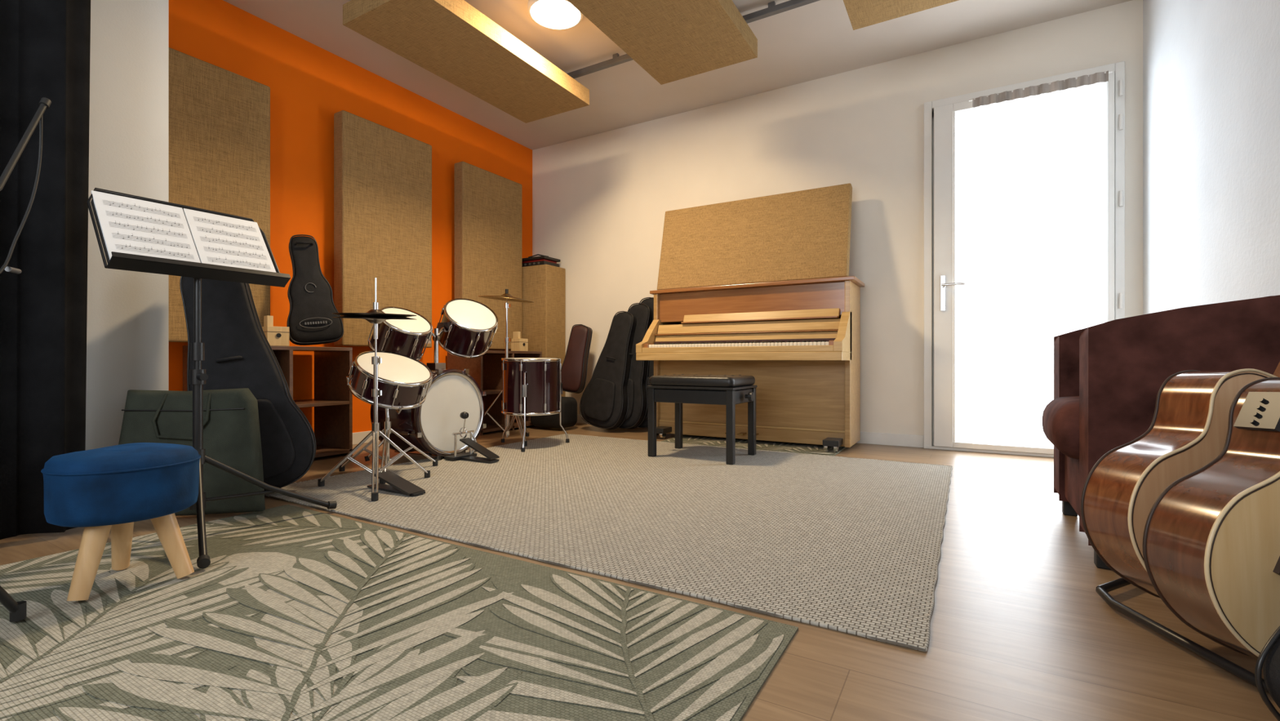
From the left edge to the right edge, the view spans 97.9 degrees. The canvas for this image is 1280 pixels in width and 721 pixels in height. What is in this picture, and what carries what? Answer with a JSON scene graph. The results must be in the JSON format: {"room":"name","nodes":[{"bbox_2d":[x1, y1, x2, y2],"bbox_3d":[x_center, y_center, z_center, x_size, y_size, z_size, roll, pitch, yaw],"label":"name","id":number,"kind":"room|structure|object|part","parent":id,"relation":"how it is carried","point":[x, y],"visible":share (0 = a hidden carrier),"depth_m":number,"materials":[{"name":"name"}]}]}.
{"room":"studio","nodes":[
{"label":"studio","id":0,"kind":"room"},
{"bbox_2d":[85,0,168,449],"bbox_3d":[-2.969,-0.760,1.590,0.830,2.720,2.338,0,0,30],"label":"wall partition","id":1,"kind":"structure","parent":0,"point":[127,323],"depth_m":2.27,"materials":[{"name":"paint"}]},
{"bbox_2d":[168,0,532,432],"bbox_3d":[-2.566,-0.760,3.244,0.150,2.720,5.900,0,0,30],"label":"wall","id":2,"kind":"structure","parent":0,"point":[308,83],"depth_m":3.74,"materials":[{"name":"orange paint"}]},
{"bbox_2d":[168,47,270,342],"bbox_3d":[-2.474,-0.875,3.094,0.159,1.550,0.714,0,0,30],"label":"wall panel","id":3,"kind":"object","parent":2,"relation":"attached to","point":[220,117],"visible":0.22,"depth_m":3.12,"materials":[{"name":"fabric"}]},
{"bbox_2d":[352,430,379,444],"bbox_3d":[-1.981,0.557,4.081,0.012,0.085,2.945,0,0,30],"label":"baseboard","id":4,"kind":"structure","parent":2,"relation":"attached to","point":[357,437],"depth_m":4.01,"materials":[{"name":"white paint"}]},
{"bbox_2d":[333,110,431,347],"bbox_3d":[-1.882,-0.894,4.103,0.159,1.588,0.730,0,0,30],"label":"wall panel","id":5,"kind":"object","parent":2,"relation":"attached to","point":[383,175],"visible":0.88,"depth_m":3.97,"materials":[{"name":"fabric"}]},
{"bbox_2d":[454,161,522,350],"bbox_3d":[-1.360,-0.881,4.993,0.159,1.562,0.724,0,0,30],"label":"acoustic panel","id":6,"kind":"object","parent":2,"relation":"attached to","point":[488,206],"visible":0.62,"depth_m":4.92,"materials":[{"name":"beige fabric"}]},
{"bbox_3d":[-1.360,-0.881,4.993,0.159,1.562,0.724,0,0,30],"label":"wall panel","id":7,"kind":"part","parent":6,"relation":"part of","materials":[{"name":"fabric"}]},
{"bbox_2d":[0,422,1279,720],"bbox_3d":[-0.489,0.650,2.026,4.967,0.100,5.900,0,0,30],"label":"floor","id":8,"kind":"structure","parent":0,"point":[1020,628],"depth_m":1.22,"materials":[{"name":"brown wood"}]},
{"bbox_2d":[118,387,265,515],"bbox_3d":[-1.718,0.348,2.156,0.512,0.476,0.138,0,0,-10],"label":"tote bag","id":9,"kind":"object","parent":8,"relation":"on","point":[231,423],"visible":0.71,"depth_m":2.13,"materials":[{"name":"fabric"}]},
{"bbox_2d":[179,275,315,490],"bbox_3d":[-1.696,0.089,2.434,0.484,1.001,0.227,0,0,-27],"label":"bag","id":10,"kind":"object","parent":8,"relation":"on","point":[238,353],"visible":0.41,"depth_m":2.37,"materials":[{"name":"black fabric"}]},
{"bbox_2d":[182,345,352,457],"bbox_3d":[-2.174,0.259,3.305,0.395,0.682,0.740,0,0,30],"label":"shelf unit","id":11,"kind":"object","parent":8,"relation":"on","point":[332,402],"visible":0.18,"depth_m":3.55,"materials":[{"name":"brown wood"}]},
{"bbox_2d":[262,315,288,346],"bbox_3d":[-2.088,-0.168,3.196,0.108,0.170,0.114,0,0,40],"label":"box","id":12,"kind":"object","parent":11,"relation":"on","point":[275,335],"visible":0.87,"depth_m":3.16,"materials":[{"name":"brown wood"}]},
{"bbox_2d":[286,234,343,345],"bbox_3d":[-1.983,-0.428,3.406,0.294,0.673,0.168,0,0,-35],"label":"bag","id":13,"kind":"object","parent":11,"relation":"on","point":[310,319],"visible":0.98,"depth_m":3.35,"materials":[{"name":"black fabric"}]},
{"bbox_2d":[0,504,798,720],"bbox_3d":[-1.006,0.596,0.997,2.095,0.008,1.802,0,0,30],"label":"rug","id":14,"kind":"object","parent":8,"relation":"on","point":[296,613],"visible":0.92,"depth_m":1.20,"materials":[{"name":"fabric"}]},
{"bbox_2d":[0,97,51,622],"bbox_3d":[-1.400,-0.037,1.095,0.510,1.249,0.458,0,0,30],"label":"boom stand","id":15,"kind":"object","parent":14,"relation":"on","point":[18,610],"visible":1,"depth_m":1.30,"materials":[{"name":"black metal"}]},
{"bbox_2d":[40,442,200,600],"bbox_3d":[-1.381,0.411,1.500,0.315,0.360,0.315,0,0,30],"label":"stool","id":16,"kind":"object","parent":14,"relation":"on","point":[101,490],"visible":1,"depth_m":1.40,"materials":[{"name":"blue fabric"}]},
{"bbox_2d":[86,187,337,568],"bbox_3d":[-1.537,0.019,1.902,0.660,1.139,0.658,0,0,2],"label":"music stand","id":17,"kind":"object","parent":14,"relation":"on","point":[133,233],"visible":0.91,"depth_m":1.88,"materials":[{"name":"black metal"}]},
{"bbox_2d":[447,350,542,435],"bbox_3d":[-1.253,0.259,4.874,0.395,0.682,0.740,0,0,30],"label":"shelf unit","id":18,"kind":"object","parent":8,"relation":"on","point":[486,370],"visible":0.42,"depth_m":4.85,"materials":[{"name":"brown wood"}]},
{"bbox_2d":[511,331,528,351],"bbox_3d":[-1.066,-0.168,4.938,0.108,0.170,0.114,0,0,30],"label":"box","id":19,"kind":"object","parent":18,"relation":"on","point":[517,344],"visible":0.98,"depth_m":4.90,"materials":[{"name":"brown wood"}]},
{"bbox_2d":[522,264,565,396],"bbox_3d":[-0.971,-0.145,5.375,0.415,1.490,0.290,0,0,30],"label":"trap","id":20,"kind":"object","parent":8,"relation":"on","point":[544,320],"depth_m":5.23,"materials":[{"name":"beige fabric"}]},
{"bbox_2d":[522,253,559,266],"bbox_3d":[-0.976,-0.949,5.372,0.340,0.114,0.240,0,0,30],"label":"box","id":21,"kind":"object","parent":20,"relation":"on","point":[543,260],"visible":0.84,"depth_m":5.28,"materials":[{"name":"black metal"}]},
{"bbox_2d":[530,396,577,428],"bbox_3d":[-0.759,0.430,4.892,0.380,0.300,0.270,0,0,30],"label":"equipment bag","id":22,"kind":"object","parent":8,"relation":"on","point":[569,404],"visible":0.5,"depth_m":4.78,"materials":[{"name":"black fabric"}]},
{"bbox_2d":[560,324,592,393],"bbox_3d":[-0.580,-0.014,4.999,0.274,0.618,0.165,0,0,19],"label":"case","id":23,"kind":"object","parent":22,"relation":"on","point":[574,368],"visible":0.94,"depth_m":4.94,"materials":[{"name":"brown leather"}]},
{"bbox_2d":[579,311,636,429],"bbox_3d":[-0.281,0.080,4.769,0.496,1.004,0.284,0,0,30],"label":"bag","id":24,"kind":"object","parent":8,"relation":"on","point":[604,402],"visible":1,"depth_m":4.68,"materials":[{"name":"black fabric"}]},
{"bbox_2d":[264,433,952,651],"bbox_3d":[-0.008,0.595,2.827,2.738,0.010,2.305,0,0,30],"label":"woven rug","id":25,"kind":"object","parent":8,"relation":"on","point":[852,545],"visible":0.86,"depth_m":2.11,"materials":[{"name":"beige carpet"}]},
{"bbox_2d":[317,277,569,501],"bbox_3d":[-1.155,0.035,3.392,0.912,1.110,1.996,0,0,16],"label":"drum kit","id":26,"kind":"object","parent":25,"relation":"on","point":[436,410],"visible":1,"depth_m":3.32,"materials":[{"name":"red paint"}]},
{"bbox_2d":[646,373,757,464],"bbox_3d":[0.390,0.340,3.476,0.645,0.502,0.420,0,0,30],"label":"piano bench","id":27,"kind":"object","parent":25,"relation":"on","point":[729,390],"visible":1,"depth_m":3.33,"materials":[{"name":"black leather"}]},
{"bbox_2d":[617,302,653,428],"bbox_3d":[-0.141,0.044,4.784,0.512,1.070,0.234,0,0,30],"label":"bag","id":28,"kind":"object","parent":8,"relation":"on","point":[637,391],"visible":0.46,"depth_m":4.66,"materials":[{"name":"black fabric"}]},
{"bbox_2d":[636,297,653,427],"bbox_3d":[-0.007,0.016,4.799,0.521,1.114,0.162,0,0,30],"label":"bag","id":29,"kind":"object","parent":8,"relation":"on","point":[649,302],"visible":0.15,"depth_m":4.70,"materials":[{"name":"black fabric"}]},
{"bbox_2d":[660,434,845,455],"bbox_3d":[0.827,0.596,4.048,1.230,0.009,0.580,0,0,30],"label":"floor mat","id":30,"kind":"object","parent":8,"relation":"on","point":[795,447],"visible":0.67,"depth_m":3.90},
{"bbox_2d":[635,275,864,452],"bbox_3d":[0.775,0.021,4.078,1.530,1.142,0.680,0,0,30],"label":"upright piano","id":31,"kind":"object","parent":30,"relation":"on","point":[799,340],"visible":0.98,"depth_m":3.91,"materials":[{"name":"brown wood"}]},
{"bbox_2d":[657,183,852,289],"bbox_3d":[0.821,-0.899,4.235,1.470,0.685,0.213,0,0,30],"label":"acoustic panel","id":32,"kind":"object","parent":31,"relation":"on","point":[803,234],"visible":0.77,"depth_m":4.15,"materials":[{"name":"fabric"}]},
{"bbox_2d":[1041,294,1279,569],"bbox_3d":[1.689,0.212,1.792,0.620,0.775,0.740,0,0,30],"label":"sofa","id":33,"kind":"object","parent":8,"relation":"on","point":[1108,376],"visible":0.42,"depth_m":1.55,"materials":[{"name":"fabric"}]},
{"bbox_2d":[1041,395,1079,459],"bbox_3d":[1.607,0.225,1.840,0.430,0.214,0.425,0,0,30],"label":"seat cushion","id":34,"kind":"object","parent":33,"relation":"on","point":[1060,417],"depth_m":1.79,"materials":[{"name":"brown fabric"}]},
{"bbox_2d":[1095,577,1269,693],"bbox_3d":[1.340,0.334,1.158,0.579,0.527,0.633,0,0,30],"label":"rack","id":35,"kind":"object","parent":8,"relation":"on","point":[1102,590],"visible":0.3,"depth_m":1.17,"materials":[{"name":"black metal"}]},
{"bbox_2d":[1080,361,1279,598],"bbox_3d":[1.295,0.082,1.194,0.657,0.899,0.141,0,0,-6],"label":"acoustic guitar","id":36,"kind":"object","parent":35,"relation":"on","point":[1188,430],"visible":0.55,"depth_m":1.15,"materials":[{"name":"brown wood"}]},
{"bbox_2d":[1142,377,1279,658],"bbox_3d":[1.226,0.083,0.970,0.611,0.922,0.142,0,0,-1],"label":"acoustic guitar","id":37,"kind":"object","parent":35,"relation":"on","point":[1211,544],"visible":0.93,"depth_m":0.94,"materials":[{"name":"brown wood"}]},
{"bbox_2d":[1254,625,1279,720],"bbox_3d":[1.118,0.350,0.772,0.512,0.503,0.141,0,0,-8],"label":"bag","id":38,"kind":"object","parent":8,"relation":"on","point":[1268,659],"visible":1,"depth_m":0.78,"materials":[{"name":"black fabric"}]},
{"bbox_2d":[222,0,1132,150],"bbox_3d":[-0.489,-2.170,2.026,4.967,0.100,5.900,0,0,30],"label":"ceiling","id":39,"kind":"structure","parent":0,"point":[816,40],"depth_m":3.80,"materials":[{"name":"paint"}]},
{"bbox_2d":[0,0,90,539],"bbox_3d":[-2.345,-0.770,1.304,0.110,2.700,1.577,0,0,30],"label":"stage curtain","id":40,"kind":"object","parent":39,"relation":"hanging from","point":[45,45],"visible":0.9,"depth_m":1.88,"materials":[{"name":"fabric"}]},
{"bbox_2d":[342,0,589,123],"bbox_3d":[-1.013,-1.961,3.594,0.615,0.186,1.495,0,0,30],"label":"ceiling panel","id":41,"kind":"object","parent":39,"relation":"attached to","point":[451,40],"visible":1,"depth_m":3.40,"materials":[{"name":"fabric"}]},
{"bbox_2d":[527,0,582,29],"bbox_3d":[-0.506,-2.090,3.346,0.330,0.060,0.330,0,0,30],"label":"ceiling lamp","id":42,"kind":"object","parent":39,"relation":"attached to","point":[550,14],"depth_m":3.32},
{"bbox_2d":[567,0,757,84],"bbox_3d":[0.057,-1.961,2.967,0.675,0.186,1.495,0,0,30],"label":"ceiling panel","id":43,"kind":"object","parent":39,"relation":"attached to","point":[671,40],"visible":1,"depth_m":3.18,"materials":[{"name":"fabric"}]},
{"bbox_2d":[566,0,820,79],"bbox_3d":[0.394,-2.087,3.537,3.500,0.065,0.036,0,0,30],"label":"rail","id":44,"kind":"object","parent":39,"relation":"attached to","point":[773,9],"depth_m":3.36,"materials":[{"name":"grey metal"}]},
{"bbox_2d":[843,0,959,30],"bbox_3d":[1.104,-1.961,2.352,0.636,0.186,1.495,0,0,30],"label":"ceiling panel","id":45,"kind":"object","parent":39,"relation":"attached to","point":[861,13],"visible":1,"depth_m":2.96,"materials":[{"name":"fabric"}]},
{"bbox_2d":[532,0,1142,445],"bbox_3d":[0.966,-0.760,4.505,4.667,2.720,0.150,0,0,30],"label":"wall","id":46,"kind":"structure","parent":0,"point":[601,202],"depth_m":4.08,"materials":[{"name":"white paint"}]},
{"bbox_2d":[576,413,923,447],"bbox_3d":[0.617,0.557,4.617,3.092,0.085,0.012,0,0,30],"label":"baseboard","id":47,"kind":"structure","parent":46,"relation":"attached to","point":[868,437],"depth_m":3.94,"materials":[{"name":"white paint"}]},
{"bbox_2d":[923,61,1124,457],"bbox_3d":[2.411,-0.580,3.572,1.056,2.360,0.237,0,0,30],"label":"door","id":48,"kind":"structure","parent":46,"relation":"in","point":[940,283],"depth_m":3.71,"materials":[{"name":"white paint"}]},
{"bbox_2d":[968,70,1112,107],"bbox_3d":[2.456,-0.581,3.450,0.725,2.241,0.026,0,0,30],"label":"blind","id":49,"kind":"object","parent":48,"relation":"hanging from","point":[1103,77],"visible":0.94,"depth_m":3.43,"materials":[{"name":"white fabric"}]},
{"bbox_2d":[1142,0,1279,314],"bbox_3d":[1.589,-0.760,0.807,0.150,2.720,5.900,0,0,30],"label":"wall","id":50,"kind":"structure","parent":0,"point":[1211,68],"depth_m":2.38,"materials":[{"name":"white paint"}]}
]}

